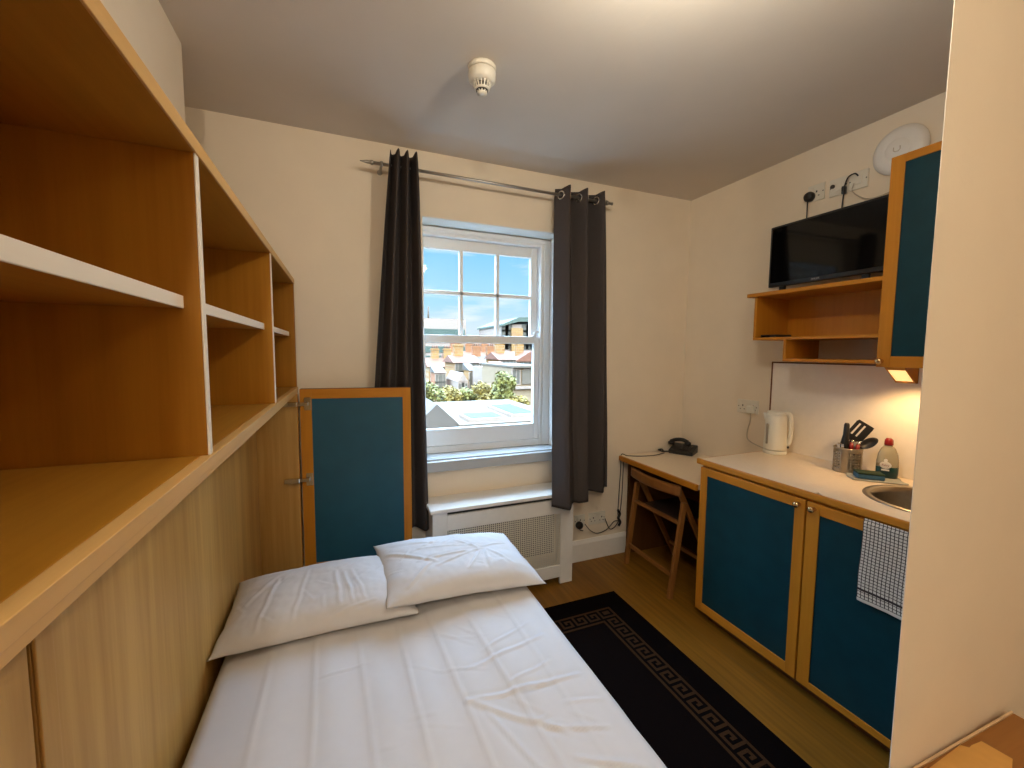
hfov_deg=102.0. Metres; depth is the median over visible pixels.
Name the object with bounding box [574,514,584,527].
wall socket
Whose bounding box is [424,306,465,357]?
office building
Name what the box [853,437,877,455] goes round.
utensil
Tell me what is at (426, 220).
trim
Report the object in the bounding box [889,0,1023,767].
wall partition
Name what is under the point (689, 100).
ceiling
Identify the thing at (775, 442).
kettle
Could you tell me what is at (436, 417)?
gabled outhouse
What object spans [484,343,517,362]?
brick house
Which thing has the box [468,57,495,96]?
smoke detector
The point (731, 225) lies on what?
wall
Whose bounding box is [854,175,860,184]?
rocker switch
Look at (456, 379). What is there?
house
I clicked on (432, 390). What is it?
tree
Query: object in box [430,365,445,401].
extension
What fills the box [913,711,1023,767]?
side table
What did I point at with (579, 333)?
curtain
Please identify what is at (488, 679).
sheet
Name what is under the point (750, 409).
plug
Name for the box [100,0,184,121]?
wall
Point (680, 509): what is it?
folding chair
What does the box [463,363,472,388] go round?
extension
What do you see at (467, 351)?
chimneys
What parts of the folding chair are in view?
leg, seat rail, leg, backrest, seat, leg, leg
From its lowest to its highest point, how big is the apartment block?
18.070 m
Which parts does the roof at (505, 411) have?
pane, pane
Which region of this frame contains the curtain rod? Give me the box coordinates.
[360,160,612,204]
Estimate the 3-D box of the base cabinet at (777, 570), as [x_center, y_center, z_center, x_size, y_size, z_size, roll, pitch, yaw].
[1.515,0.909,1.876,0.658,0.868,1.143,-1,5,-22]
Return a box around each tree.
[426,379,445,401]
[438,385,462,401]
[460,387,478,400]
[471,380,498,400]
[489,370,516,399]
[508,395,529,405]
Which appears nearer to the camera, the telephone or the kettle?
the kettle
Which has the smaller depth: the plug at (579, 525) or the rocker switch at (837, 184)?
the rocker switch at (837, 184)
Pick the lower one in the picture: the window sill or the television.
the window sill
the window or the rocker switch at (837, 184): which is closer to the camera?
the rocker switch at (837, 184)
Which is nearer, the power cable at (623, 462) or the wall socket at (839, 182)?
the wall socket at (839, 182)
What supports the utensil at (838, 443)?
in the pot
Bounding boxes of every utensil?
[837,442,843,467]
[840,423,849,448]
[848,419,873,448]
[848,440,854,468]
[852,441,860,469]
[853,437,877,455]
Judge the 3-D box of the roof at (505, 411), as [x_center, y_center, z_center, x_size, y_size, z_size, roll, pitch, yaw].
[-0.855,5.040,15.207,3.603,8.515,5.420,-1,5,-22]
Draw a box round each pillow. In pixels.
[207,555,418,661]
[373,533,545,608]
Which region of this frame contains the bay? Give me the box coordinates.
[473,366,481,388]
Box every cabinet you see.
[0,387,411,767]
[695,465,908,752]
[874,141,941,367]
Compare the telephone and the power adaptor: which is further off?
the telephone
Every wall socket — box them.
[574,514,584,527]
[588,511,604,524]
[737,399,758,414]
[808,175,848,203]
[848,168,869,191]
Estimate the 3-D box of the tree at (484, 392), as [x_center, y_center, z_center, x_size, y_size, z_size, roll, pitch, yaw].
[-1.491,4.057,26.644,2.266,8.696,2.081,-1,5,-22]
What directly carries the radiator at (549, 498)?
attached to the wall at (320, 208)
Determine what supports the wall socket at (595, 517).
attached to the wall at (320, 208)
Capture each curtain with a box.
[375,148,428,530]
[551,184,606,509]
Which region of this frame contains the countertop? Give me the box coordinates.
[697,451,912,530]
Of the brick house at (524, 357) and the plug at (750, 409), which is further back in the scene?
the brick house at (524, 357)
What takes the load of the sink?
in the countertop
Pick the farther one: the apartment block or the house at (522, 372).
the apartment block
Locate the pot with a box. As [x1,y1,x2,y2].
[832,444,863,472]
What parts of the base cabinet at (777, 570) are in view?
inset panel, door, knob, knob, door, inset panel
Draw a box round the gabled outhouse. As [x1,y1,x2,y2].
[426,398,456,428]
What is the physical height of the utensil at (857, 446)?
0.148 m
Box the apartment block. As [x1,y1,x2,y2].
[477,317,531,351]
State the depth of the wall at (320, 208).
2.38 m
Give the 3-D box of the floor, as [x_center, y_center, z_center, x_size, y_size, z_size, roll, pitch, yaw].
[0.650,1.495,0.640,3.418,0.120,4.470,-1,5,-22]
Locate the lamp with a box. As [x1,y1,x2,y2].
[884,367,918,383]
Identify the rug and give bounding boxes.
[544,591,811,767]
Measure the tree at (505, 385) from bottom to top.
9.399 m
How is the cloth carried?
on the countertop
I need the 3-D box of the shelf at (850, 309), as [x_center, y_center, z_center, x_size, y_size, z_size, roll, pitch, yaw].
[1.587,-0.301,2.124,0.287,0.374,0.646,-1,5,-22]
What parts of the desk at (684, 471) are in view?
panel, panel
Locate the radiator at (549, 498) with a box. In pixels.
[447,498,553,557]
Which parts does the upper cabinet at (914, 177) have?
knob, inset panel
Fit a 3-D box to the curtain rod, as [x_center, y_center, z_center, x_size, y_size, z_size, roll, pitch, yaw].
[-0.079,-1.160,2.455,1.547,0.034,0.129,-1,5,-22]
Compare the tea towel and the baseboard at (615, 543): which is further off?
the baseboard at (615, 543)
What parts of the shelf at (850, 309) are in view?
panel, panel, panel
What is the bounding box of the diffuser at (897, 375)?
[888,370,912,381]
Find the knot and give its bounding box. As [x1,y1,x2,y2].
[617,509,620,525]
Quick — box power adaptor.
[841,173,858,207]
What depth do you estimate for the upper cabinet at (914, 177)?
1.67 m
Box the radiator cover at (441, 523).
[426,482,572,582]
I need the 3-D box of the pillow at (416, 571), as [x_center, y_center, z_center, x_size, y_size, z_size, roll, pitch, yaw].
[-0.242,0.758,1.793,0.653,0.125,0.477,-1,5,-22]
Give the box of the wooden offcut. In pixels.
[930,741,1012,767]
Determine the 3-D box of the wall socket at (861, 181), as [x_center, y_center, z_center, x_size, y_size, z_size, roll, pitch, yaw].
[1.736,-1.022,2.079,0.013,0.088,0.086,-1,5,-22]
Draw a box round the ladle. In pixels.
[860,437,877,448]
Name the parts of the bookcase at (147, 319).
shelf, shelf, shelf, panel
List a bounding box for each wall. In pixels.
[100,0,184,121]
[185,106,690,567]
[681,92,945,478]
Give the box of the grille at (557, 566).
[448,513,559,568]
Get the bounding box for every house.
[425,346,451,386]
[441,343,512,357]
[442,343,480,376]
[446,370,467,389]
[471,343,493,365]
[481,363,531,405]
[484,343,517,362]
[512,344,531,363]
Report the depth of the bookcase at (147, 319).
0.66 m
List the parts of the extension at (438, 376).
pane, pane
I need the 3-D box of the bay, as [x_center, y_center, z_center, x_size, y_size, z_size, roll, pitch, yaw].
[-2.932,2.697,42.283,1.326,8.928,4.080,-1,5,-22]
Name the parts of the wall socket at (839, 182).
wall socket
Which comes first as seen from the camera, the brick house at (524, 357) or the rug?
the rug
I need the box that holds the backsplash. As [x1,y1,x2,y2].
[769,362,922,479]
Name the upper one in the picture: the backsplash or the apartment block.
the apartment block
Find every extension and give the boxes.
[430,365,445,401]
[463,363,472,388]
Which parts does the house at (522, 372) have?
pane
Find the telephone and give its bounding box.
[658,437,697,455]
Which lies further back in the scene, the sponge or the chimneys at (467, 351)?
the chimneys at (467, 351)
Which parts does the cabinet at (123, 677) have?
panel, panel, panel, door, inset panel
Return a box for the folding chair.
[623,467,698,598]
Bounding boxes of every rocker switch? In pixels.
[835,182,840,190]
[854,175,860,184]
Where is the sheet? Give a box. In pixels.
[182,586,666,767]
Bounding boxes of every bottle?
[875,438,898,478]
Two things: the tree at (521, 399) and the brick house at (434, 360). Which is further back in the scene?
the brick house at (434, 360)
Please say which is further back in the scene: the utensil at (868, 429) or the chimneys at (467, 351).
the chimneys at (467, 351)
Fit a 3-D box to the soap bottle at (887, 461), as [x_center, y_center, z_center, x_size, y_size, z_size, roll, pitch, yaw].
[1.742,0.345,1.923,0.057,0.189,0.080,-4,6,-44]
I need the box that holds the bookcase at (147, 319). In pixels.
[0,0,297,669]
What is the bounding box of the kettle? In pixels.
[763,410,793,454]
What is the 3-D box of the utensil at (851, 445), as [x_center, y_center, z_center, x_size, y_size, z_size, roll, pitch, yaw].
[1.646,0.345,2.014,0.020,0.153,0.022,-1,5,-22]
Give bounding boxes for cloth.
[844,472,908,484]
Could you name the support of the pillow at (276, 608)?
on the sheet
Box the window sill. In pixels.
[427,444,551,472]
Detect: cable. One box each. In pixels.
[585,462,623,533]
[605,453,663,528]
[851,183,888,198]
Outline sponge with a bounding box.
[853,469,885,480]
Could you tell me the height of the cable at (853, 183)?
0.132 m
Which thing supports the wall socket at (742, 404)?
attached to the wall at (731, 225)
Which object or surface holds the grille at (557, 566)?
attached to the radiator cover at (441, 523)
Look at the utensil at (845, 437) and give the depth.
2.02 m
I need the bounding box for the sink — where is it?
[862,485,912,512]
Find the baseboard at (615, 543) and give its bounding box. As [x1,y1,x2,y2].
[572,531,625,562]
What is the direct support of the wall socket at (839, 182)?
attached to the wall at (731, 225)
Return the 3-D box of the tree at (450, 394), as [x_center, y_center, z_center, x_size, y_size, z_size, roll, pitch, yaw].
[-3.965,4.191,26.806,1.682,8.367,2.175,0,4,-2]
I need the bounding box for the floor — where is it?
[527,545,889,767]
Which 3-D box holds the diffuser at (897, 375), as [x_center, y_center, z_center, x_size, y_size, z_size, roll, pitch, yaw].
[1.661,-0.038,1.773,0.074,0.055,0.060,-1,5,-22]
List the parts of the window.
sash, sash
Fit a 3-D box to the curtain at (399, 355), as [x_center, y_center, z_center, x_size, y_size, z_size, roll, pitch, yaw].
[-0.636,-0.177,2.283,0.302,2.057,0.203,1,5,7]
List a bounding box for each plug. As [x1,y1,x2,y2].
[575,521,582,530]
[746,405,762,447]
[803,192,814,217]
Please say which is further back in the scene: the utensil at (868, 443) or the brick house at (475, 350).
the brick house at (475, 350)
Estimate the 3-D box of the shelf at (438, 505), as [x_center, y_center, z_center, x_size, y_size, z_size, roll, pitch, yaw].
[-0.063,0.693,2.557,0.928,0.023,0.230,-1,5,-22]
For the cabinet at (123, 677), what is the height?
1.258 m
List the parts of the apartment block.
pane, pane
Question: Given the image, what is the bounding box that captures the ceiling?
[159,0,953,200]
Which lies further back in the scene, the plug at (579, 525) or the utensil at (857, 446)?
the plug at (579, 525)
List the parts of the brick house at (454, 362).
pane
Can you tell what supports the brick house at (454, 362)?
on the ground
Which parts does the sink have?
bowl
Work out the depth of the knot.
3.02 m
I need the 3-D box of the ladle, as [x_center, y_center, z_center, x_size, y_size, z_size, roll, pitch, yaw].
[1.710,0.284,1.989,0.068,0.059,0.020,4,6,38]
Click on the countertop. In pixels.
(812, 478)
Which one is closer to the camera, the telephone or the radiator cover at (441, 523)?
the radiator cover at (441, 523)
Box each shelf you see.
[426,482,551,514]
[747,276,882,363]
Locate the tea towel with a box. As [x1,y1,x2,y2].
[857,518,908,619]
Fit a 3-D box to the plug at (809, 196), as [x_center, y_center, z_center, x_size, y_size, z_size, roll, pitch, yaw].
[1.631,-0.915,2.290,0.035,0.282,0.054,-1,5,-22]
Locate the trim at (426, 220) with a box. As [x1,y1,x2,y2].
[422,216,553,445]
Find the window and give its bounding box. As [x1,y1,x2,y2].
[423,225,550,453]
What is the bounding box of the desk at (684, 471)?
[619,451,709,552]
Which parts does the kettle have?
lid, handle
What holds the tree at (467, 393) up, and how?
on the ground
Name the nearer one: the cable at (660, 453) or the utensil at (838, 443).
the utensil at (838, 443)
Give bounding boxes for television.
[768,194,888,289]
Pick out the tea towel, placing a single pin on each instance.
(883, 555)
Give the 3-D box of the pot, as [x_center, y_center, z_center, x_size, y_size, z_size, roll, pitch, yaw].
[1.649,0.369,2.040,0.117,0.121,0.117,-1,5,-22]
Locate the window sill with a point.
(468, 459)
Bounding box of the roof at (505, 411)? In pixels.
[434,399,530,426]
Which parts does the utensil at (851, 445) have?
handle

